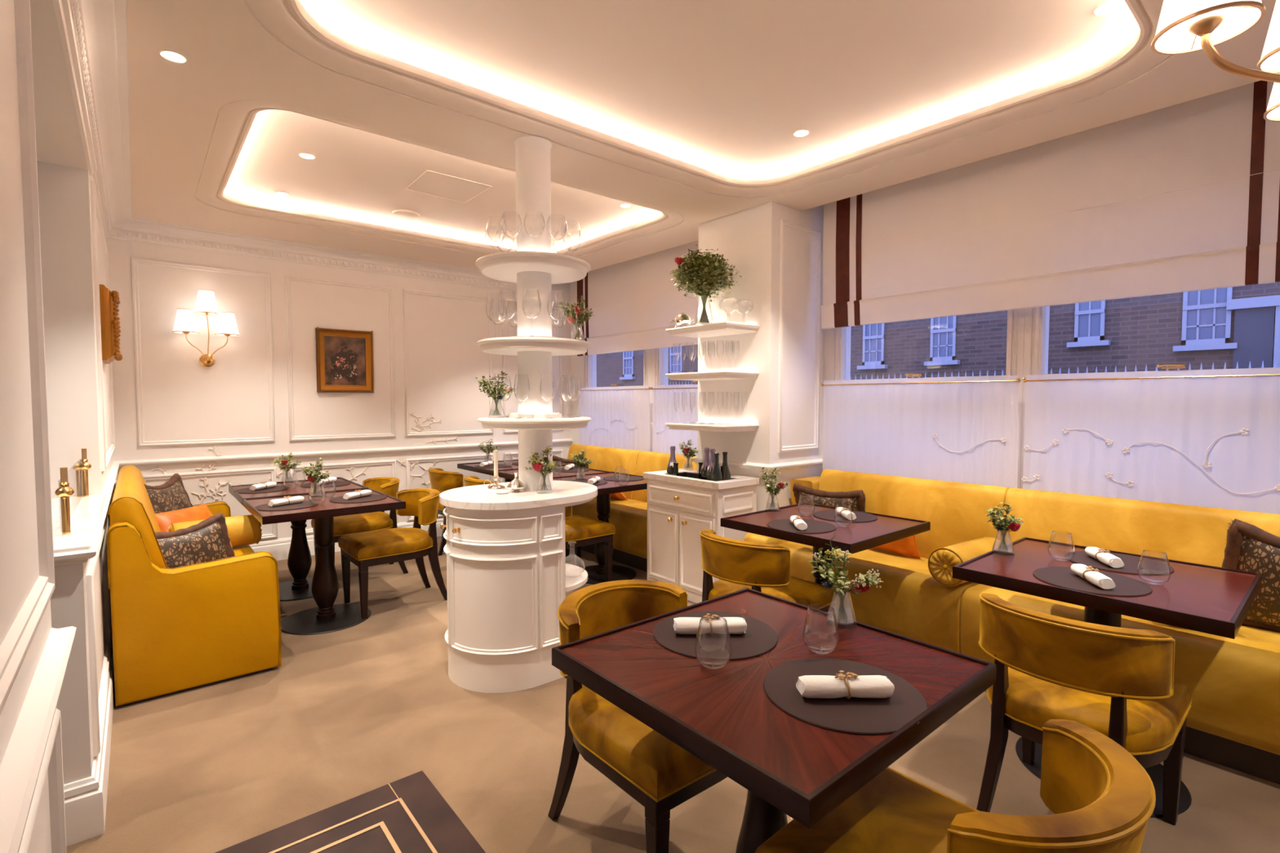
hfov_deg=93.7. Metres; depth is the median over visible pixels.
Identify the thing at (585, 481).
placemat
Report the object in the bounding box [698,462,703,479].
wine bottle
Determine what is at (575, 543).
decanter
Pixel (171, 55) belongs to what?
recessed light
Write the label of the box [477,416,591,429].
shelf
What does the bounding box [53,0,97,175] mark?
trim
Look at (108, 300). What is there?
gilt mirror
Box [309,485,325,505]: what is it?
glass tumbler
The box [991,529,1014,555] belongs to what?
bud vase
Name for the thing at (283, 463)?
flower bouquet
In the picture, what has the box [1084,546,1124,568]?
napkin
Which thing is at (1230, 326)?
brick building
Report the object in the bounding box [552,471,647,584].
dining table
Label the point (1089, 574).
napkin
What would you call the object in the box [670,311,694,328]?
tureen
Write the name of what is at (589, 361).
window
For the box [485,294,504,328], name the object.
wine glass
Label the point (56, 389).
wall
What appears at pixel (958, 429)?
cafe curtain
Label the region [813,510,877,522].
placemat
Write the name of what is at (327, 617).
dining table
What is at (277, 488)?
placemat
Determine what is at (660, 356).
window
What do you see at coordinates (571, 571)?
open shelf
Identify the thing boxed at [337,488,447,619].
dining chair
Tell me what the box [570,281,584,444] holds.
wall
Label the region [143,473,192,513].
patterned cushion
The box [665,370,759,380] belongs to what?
wall shelf
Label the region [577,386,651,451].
cafe curtain
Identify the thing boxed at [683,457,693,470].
bud vase
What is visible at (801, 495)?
glass tumbler
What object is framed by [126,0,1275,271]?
ceiling
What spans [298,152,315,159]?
recessed light
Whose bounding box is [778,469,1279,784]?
banquette
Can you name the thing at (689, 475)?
tray
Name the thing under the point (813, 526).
placemat
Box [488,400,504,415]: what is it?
bud vase
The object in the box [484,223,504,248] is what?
wine glass
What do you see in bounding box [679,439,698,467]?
flower bouquet
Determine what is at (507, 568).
base cabinet
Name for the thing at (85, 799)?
baseboard
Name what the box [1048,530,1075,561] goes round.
glass tumbler
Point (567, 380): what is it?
wine glass
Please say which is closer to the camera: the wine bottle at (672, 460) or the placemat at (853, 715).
the placemat at (853, 715)
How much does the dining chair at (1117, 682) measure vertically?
0.748 m
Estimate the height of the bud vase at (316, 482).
0.098 m
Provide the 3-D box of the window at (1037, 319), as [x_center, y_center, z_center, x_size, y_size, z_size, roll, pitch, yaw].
[2.686,-0.545,2.977,0.132,1.910,1.340,-2,3,-40]
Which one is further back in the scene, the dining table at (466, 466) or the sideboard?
the dining table at (466, 466)
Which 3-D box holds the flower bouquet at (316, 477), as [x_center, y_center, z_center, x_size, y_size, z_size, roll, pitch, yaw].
[-2.123,0.326,3.928,0.169,0.235,0.169,-2,3,-40]
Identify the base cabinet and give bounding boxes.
[439,480,597,693]
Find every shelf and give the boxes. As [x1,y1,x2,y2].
[475,251,591,284]
[476,337,591,355]
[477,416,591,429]
[565,563,587,591]
[665,320,759,337]
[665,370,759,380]
[665,421,759,432]
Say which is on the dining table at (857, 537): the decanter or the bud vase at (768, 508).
the bud vase at (768, 508)
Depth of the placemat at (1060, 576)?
2.05 m
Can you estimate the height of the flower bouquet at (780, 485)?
0.235 m
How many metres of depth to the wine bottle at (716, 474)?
4.01 m
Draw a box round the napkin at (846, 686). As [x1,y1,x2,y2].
[795,670,894,698]
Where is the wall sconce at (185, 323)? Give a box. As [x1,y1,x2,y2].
[172,289,239,367]
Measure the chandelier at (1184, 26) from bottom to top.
0.781 m
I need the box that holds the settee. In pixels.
[106,464,281,706]
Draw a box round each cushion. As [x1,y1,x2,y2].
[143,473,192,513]
[154,503,213,532]
[155,511,235,568]
[231,544,254,555]
[552,455,589,468]
[610,492,627,500]
[791,483,866,511]
[874,534,920,559]
[1221,519,1279,632]
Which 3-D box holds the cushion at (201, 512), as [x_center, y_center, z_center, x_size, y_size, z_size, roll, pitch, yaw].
[-2.989,0.643,3.959,0.173,0.195,0.426,0,3,9]
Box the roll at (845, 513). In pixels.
[835,506,856,519]
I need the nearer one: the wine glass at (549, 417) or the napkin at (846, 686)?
the napkin at (846, 686)
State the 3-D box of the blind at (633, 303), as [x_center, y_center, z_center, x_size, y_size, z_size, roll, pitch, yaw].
[0.030,-1.235,5.802,0.038,0.979,2.385,-2,3,-40]
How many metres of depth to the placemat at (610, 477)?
4.79 m
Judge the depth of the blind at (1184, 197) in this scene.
3.13 m
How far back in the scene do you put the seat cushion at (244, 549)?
3.62 m
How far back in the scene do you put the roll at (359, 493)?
3.83 m
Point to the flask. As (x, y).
(516, 485)
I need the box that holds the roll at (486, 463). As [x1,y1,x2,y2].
[479,460,493,466]
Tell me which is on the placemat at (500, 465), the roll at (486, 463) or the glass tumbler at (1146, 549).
the roll at (486, 463)
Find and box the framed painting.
[315,326,373,392]
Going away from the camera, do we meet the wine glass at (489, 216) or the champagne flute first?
the wine glass at (489, 216)
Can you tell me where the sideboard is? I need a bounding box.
[643,468,759,603]
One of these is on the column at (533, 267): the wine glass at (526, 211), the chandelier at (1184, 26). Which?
the wine glass at (526, 211)
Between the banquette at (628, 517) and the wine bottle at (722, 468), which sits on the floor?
the banquette at (628, 517)
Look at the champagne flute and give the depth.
4.12 m
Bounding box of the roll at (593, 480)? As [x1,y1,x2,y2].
[587,476,600,484]
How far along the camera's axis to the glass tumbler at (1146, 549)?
2.06 m
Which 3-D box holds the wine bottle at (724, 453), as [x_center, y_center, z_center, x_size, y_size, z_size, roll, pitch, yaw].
[0.582,0.285,4.107,0.081,0.223,0.082,-2,3,-44]
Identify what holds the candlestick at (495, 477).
on the base cabinet
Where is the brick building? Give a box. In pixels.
[596,282,1279,386]
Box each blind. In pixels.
[573,240,698,356]
[820,80,1279,328]
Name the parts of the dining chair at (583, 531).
backrest, leg, seat frame, seat, leg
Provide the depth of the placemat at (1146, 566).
2.29 m
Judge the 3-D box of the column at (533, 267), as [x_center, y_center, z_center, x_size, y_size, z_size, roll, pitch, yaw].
[-0.556,-0.569,3.161,0.593,1.801,0.593,-1,3,-26]
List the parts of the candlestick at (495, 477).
ring handle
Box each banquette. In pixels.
[567,444,697,572]
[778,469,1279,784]
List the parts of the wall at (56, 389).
panel moulding, panel moulding, chair rail, panel moulding, panel moulding, panel moulding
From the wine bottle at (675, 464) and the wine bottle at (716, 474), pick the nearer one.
the wine bottle at (716, 474)
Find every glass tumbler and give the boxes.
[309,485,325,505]
[320,479,335,497]
[694,615,732,670]
[798,494,814,515]
[802,604,839,654]
[834,503,852,527]
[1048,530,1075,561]
[1137,549,1170,585]
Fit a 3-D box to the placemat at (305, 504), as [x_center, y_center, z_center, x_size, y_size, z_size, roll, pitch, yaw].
[-2.109,0.472,3.587,0.333,0.004,0.333,-2,3,-40]
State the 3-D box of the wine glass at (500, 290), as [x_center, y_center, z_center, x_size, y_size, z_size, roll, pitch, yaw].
[-0.658,-0.556,2.983,0.092,0.240,0.092,-2,3,-40]
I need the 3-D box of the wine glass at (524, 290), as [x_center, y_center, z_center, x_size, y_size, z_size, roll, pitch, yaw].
[-0.534,-0.555,2.957,0.092,0.240,0.092,-2,3,-40]
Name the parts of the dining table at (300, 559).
plate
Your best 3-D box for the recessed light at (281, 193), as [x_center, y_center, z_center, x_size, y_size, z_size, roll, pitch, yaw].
[-2.500,-1.624,4.193,0.086,0.004,0.086,-2,3,-40]
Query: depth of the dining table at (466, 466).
5.76 m
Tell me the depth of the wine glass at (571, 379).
3.32 m
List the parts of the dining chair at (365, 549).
leg, leg, seat, seat frame, backrest, leg, leg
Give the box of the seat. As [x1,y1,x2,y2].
[743,475,820,544]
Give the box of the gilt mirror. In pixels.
[99,284,122,364]
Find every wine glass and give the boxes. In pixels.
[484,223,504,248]
[485,216,506,243]
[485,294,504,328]
[489,297,506,326]
[494,230,514,252]
[497,289,516,337]
[497,377,511,417]
[500,212,522,248]
[514,373,529,418]
[522,289,541,319]
[523,211,545,244]
[539,375,555,418]
[546,214,567,240]
[546,291,565,337]
[552,232,571,254]
[558,378,572,416]
[560,221,581,246]
[560,376,575,417]
[562,228,582,250]
[566,379,581,417]
[718,297,738,320]
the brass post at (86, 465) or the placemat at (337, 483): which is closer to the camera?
the brass post at (86, 465)
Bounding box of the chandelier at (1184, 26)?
[1151,0,1279,121]
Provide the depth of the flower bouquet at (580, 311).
3.14 m
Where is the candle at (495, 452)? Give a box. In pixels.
[493,448,497,475]
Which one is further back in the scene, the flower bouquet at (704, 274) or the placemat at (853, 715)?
the flower bouquet at (704, 274)
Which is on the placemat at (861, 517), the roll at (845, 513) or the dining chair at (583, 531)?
the roll at (845, 513)
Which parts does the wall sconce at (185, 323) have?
lamp shade, arm, lamp shade, arm, arm, lamp shade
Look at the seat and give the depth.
4.07 m
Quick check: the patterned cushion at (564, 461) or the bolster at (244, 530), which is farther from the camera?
the patterned cushion at (564, 461)
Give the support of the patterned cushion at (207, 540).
on the settee
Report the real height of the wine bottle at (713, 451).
0.245 m
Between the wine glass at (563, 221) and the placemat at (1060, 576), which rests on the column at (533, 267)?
the wine glass at (563, 221)
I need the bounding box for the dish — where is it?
[495,491,509,493]
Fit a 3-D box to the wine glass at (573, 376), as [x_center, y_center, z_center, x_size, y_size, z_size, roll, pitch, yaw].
[-0.372,-0.154,3.088,0.078,0.220,0.078,-2,3,-40]
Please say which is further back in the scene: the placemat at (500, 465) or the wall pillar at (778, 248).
the placemat at (500, 465)
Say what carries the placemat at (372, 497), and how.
on the dining table at (327, 617)
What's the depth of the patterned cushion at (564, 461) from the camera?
6.14 m
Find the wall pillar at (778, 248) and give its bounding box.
[691,201,850,511]
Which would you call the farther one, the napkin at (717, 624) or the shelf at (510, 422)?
the shelf at (510, 422)
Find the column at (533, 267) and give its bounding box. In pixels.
[475,136,591,491]
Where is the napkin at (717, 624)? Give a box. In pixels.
[673,613,746,635]
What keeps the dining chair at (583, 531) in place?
on the floor
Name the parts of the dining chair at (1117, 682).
leg, leg, backrest, seat frame, seat, leg, leg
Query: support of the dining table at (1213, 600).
on the floor
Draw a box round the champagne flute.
[724,394,733,424]
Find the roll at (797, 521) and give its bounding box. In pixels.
[790,515,807,530]
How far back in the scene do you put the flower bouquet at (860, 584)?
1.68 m
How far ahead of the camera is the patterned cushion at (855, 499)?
3.83 m
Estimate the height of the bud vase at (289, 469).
0.098 m
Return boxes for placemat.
[234,485,289,493]
[254,500,319,511]
[300,480,350,488]
[329,493,386,502]
[475,463,511,468]
[552,467,589,472]
[569,479,607,485]
[602,475,644,481]
[653,611,777,660]
[763,657,927,734]
[767,519,835,533]
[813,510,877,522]
[1032,566,1152,596]
[1064,551,1173,574]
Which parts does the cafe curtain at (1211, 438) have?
curtain rod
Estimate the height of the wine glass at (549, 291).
0.240 m
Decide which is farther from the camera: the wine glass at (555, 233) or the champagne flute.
the champagne flute
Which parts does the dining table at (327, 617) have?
plate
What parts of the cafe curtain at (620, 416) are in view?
curtain rod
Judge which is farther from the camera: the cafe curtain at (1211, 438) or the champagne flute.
the champagne flute
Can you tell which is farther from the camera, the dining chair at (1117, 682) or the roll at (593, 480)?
the roll at (593, 480)
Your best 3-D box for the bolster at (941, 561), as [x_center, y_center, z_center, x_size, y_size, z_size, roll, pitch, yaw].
[1.684,0.681,3.058,0.492,0.189,0.189,-2,3,-34]
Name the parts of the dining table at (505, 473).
plate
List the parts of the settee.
backrest, arm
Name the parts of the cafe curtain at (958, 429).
curtain rod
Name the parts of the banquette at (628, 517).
seat, backrest, seat, backrest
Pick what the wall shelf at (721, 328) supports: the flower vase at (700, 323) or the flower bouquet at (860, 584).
the flower vase at (700, 323)
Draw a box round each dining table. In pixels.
[228,477,368,601]
[243,488,405,635]
[457,459,563,482]
[492,464,608,562]
[551,587,996,852]
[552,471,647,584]
[720,502,930,614]
[952,537,1262,817]
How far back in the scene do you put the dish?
3.02 m
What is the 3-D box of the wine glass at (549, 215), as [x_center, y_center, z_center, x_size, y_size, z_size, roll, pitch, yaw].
[-0.415,-0.946,2.995,0.104,0.207,0.104,-2,3,-40]
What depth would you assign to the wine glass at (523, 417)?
2.98 m
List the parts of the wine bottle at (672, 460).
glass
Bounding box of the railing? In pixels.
[670,360,1276,385]
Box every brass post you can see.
[54,466,74,534]
[81,448,91,497]
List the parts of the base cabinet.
knob, drawer moulding, door moulding, knob, drawer moulding, door moulding, moulding, fixed panel moulding, drawer moulding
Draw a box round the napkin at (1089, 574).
[1071,564,1115,589]
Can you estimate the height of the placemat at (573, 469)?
0.004 m
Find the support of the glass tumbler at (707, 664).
on the dining table at (725, 717)
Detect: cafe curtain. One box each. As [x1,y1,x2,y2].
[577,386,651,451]
[650,384,697,456]
[820,375,1021,488]
[1021,368,1279,514]
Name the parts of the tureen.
lid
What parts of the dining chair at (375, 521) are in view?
leg, leg, seat, seat frame, backrest, leg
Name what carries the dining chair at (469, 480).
on the floor
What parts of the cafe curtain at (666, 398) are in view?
curtain rod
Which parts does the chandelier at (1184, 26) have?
lamp shade, arm, lamp shade, lamp shade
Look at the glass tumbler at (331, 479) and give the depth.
3.91 m
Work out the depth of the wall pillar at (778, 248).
4.25 m
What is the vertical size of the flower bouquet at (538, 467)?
0.226 m
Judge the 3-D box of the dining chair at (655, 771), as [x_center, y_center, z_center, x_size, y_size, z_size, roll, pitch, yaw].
[0.035,0.925,1.867,0.502,0.748,0.609,-2,3,-40]
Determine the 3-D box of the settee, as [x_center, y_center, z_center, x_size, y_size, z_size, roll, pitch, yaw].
[-2.770,0.753,3.665,0.654,0.935,2.121,-2,3,-40]
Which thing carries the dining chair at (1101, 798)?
on the floor
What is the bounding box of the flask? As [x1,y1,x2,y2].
[506,472,525,492]
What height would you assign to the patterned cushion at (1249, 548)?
0.512 m
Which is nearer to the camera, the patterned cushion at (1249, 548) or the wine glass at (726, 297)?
the patterned cushion at (1249, 548)
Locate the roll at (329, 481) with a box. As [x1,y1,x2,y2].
[314,476,337,484]
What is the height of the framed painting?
0.576 m
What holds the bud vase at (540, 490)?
on the base cabinet
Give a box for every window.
[583,349,652,451]
[652,347,697,451]
[822,308,1025,488]
[1020,306,1279,488]
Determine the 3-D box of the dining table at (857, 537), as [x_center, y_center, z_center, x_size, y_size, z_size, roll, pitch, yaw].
[0.961,0.865,3.151,0.758,0.756,0.758,-2,3,-40]
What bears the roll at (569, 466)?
on the placemat at (573, 469)
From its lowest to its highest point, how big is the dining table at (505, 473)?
0.756 m
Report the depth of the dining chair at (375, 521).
4.63 m
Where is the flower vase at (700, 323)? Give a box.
[695,294,712,324]
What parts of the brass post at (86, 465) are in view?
stem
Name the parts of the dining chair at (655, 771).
leg, backrest, seat, seat frame, leg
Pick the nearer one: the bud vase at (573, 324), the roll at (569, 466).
the bud vase at (573, 324)
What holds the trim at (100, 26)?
attached to the wall at (56, 389)
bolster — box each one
[168,514,262,546]
[927,536,1006,586]
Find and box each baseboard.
[63,648,115,846]
[110,517,443,653]
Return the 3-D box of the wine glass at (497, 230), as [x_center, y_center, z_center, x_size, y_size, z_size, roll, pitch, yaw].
[-0.733,-0.957,3.247,0.104,0.207,0.104,-2,3,-40]
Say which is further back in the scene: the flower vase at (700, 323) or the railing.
the railing
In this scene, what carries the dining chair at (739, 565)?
on the floor
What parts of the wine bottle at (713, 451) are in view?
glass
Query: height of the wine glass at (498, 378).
0.220 m
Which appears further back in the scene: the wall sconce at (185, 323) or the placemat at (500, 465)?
the placemat at (500, 465)
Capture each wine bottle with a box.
[666,445,676,475]
[673,462,678,475]
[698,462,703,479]
[700,447,710,479]
[706,448,715,480]
[710,453,722,481]
[720,466,725,480]
[721,451,730,479]
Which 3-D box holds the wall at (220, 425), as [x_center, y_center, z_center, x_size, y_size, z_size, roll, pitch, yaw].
[-2.413,-0.372,5.774,4.380,3.000,0.134,-2,3,-40]
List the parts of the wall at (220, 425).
panel moulding, panel moulding, panel moulding, panel moulding, chair rail, panel moulding, panel moulding, panel moulding, panel moulding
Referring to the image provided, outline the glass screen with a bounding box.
[57,458,82,531]
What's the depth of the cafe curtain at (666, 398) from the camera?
5.56 m
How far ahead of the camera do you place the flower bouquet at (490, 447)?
6.04 m
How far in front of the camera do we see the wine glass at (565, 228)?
3.21 m
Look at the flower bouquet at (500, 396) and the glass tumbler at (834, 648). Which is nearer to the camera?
the glass tumbler at (834, 648)
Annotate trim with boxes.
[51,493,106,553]
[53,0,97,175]
[69,0,516,291]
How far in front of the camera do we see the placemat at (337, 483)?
4.45 m
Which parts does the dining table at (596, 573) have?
plate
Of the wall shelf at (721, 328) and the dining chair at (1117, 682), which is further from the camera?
the wall shelf at (721, 328)
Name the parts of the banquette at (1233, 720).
seat, backrest, seat, backrest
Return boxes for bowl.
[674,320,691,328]
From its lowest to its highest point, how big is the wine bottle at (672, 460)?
0.245 m
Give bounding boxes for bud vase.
[280,469,293,483]
[308,481,322,497]
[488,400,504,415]
[536,473,552,493]
[570,324,585,341]
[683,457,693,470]
[764,497,779,511]
[826,590,857,628]
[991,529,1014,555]
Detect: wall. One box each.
[0,0,119,852]
[105,237,573,541]
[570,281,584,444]
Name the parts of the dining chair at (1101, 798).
seat, backrest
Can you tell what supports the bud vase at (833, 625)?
on the dining table at (725, 717)
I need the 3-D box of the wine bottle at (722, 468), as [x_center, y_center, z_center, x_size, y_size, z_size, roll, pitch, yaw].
[0.564,0.333,4.076,0.037,0.131,0.038,-2,3,-37]
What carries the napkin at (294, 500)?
on the placemat at (305, 504)
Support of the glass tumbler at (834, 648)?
on the dining table at (725, 717)
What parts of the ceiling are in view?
cove moulding, cove moulding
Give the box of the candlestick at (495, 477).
[484,448,505,488]
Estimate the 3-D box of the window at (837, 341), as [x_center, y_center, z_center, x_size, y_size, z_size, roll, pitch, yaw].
[1.832,-0.590,3.993,0.132,1.910,1.317,-2,3,-40]
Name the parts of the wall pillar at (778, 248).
chair rail, panel moulding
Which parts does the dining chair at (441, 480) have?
seat, seat frame, leg, backrest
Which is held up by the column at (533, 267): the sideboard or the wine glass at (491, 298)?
the wine glass at (491, 298)
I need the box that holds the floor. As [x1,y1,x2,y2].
[66,536,1279,852]
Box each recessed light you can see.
[159,49,186,62]
[275,191,288,195]
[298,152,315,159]
[619,204,631,208]
[793,129,809,137]
[1093,0,1123,15]
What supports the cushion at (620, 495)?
on the banquette at (628, 517)
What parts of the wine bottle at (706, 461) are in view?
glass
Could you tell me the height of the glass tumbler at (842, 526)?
0.110 m
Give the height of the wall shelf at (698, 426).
0.054 m
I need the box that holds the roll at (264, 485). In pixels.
[248,481,276,490]
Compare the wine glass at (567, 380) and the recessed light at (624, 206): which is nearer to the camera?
the wine glass at (567, 380)
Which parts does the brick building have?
pane, pane, pane, pane, pane, pane, doorway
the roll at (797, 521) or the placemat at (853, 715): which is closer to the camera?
the placemat at (853, 715)
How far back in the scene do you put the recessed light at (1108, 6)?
2.20 m
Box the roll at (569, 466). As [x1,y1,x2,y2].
[564,463,574,470]
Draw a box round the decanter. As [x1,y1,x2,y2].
[565,542,585,577]
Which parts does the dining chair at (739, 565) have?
leg, backrest, leg, seat, seat frame, leg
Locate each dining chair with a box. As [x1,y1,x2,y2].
[311,476,408,573]
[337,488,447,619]
[427,468,463,555]
[463,475,501,486]
[547,579,727,852]
[564,506,615,582]
[699,528,836,613]
[754,719,1155,852]
[976,592,1191,825]
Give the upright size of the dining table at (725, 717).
0.756 m
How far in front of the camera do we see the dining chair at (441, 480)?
5.38 m
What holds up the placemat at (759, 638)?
on the dining table at (725, 717)
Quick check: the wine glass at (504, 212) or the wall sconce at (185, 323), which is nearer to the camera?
the wine glass at (504, 212)
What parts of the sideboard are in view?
panel moulding, door, panel moulding, drawer, knob, panel moulding, door, moulding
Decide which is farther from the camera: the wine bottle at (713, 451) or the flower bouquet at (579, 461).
the flower bouquet at (579, 461)
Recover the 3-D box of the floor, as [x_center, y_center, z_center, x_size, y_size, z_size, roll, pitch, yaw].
[-0.817,1.329,2.279,7.000,0.106,7.650,-2,3,-40]
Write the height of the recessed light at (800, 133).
0.004 m
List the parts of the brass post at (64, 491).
stem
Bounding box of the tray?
[678,472,734,479]
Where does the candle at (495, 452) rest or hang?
on the candlestick at (495, 477)
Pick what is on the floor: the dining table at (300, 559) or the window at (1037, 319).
the dining table at (300, 559)
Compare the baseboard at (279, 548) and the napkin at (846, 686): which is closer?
the napkin at (846, 686)
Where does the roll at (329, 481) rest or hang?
on the placemat at (337, 483)
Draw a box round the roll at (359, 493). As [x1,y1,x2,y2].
[342,489,371,499]
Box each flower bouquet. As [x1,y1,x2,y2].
[271,452,301,480]
[301,457,331,494]
[475,371,515,414]
[478,439,499,461]
[524,444,560,490]
[558,295,594,339]
[569,449,592,477]
[669,244,746,323]
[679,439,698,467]
[759,467,787,508]
[807,537,883,620]
[984,502,1023,550]
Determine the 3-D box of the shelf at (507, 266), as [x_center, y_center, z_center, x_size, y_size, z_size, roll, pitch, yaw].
[-0.556,-0.823,3.150,0.594,0.052,0.594,-2,3,-40]
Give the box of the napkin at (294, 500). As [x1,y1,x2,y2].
[267,496,304,506]
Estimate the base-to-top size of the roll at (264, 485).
0.052 m
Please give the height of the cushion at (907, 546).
0.231 m
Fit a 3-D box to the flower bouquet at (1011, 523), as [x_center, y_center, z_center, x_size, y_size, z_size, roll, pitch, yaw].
[1.501,0.411,2.466,0.130,0.192,0.134,-2,3,-40]
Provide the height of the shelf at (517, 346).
0.052 m

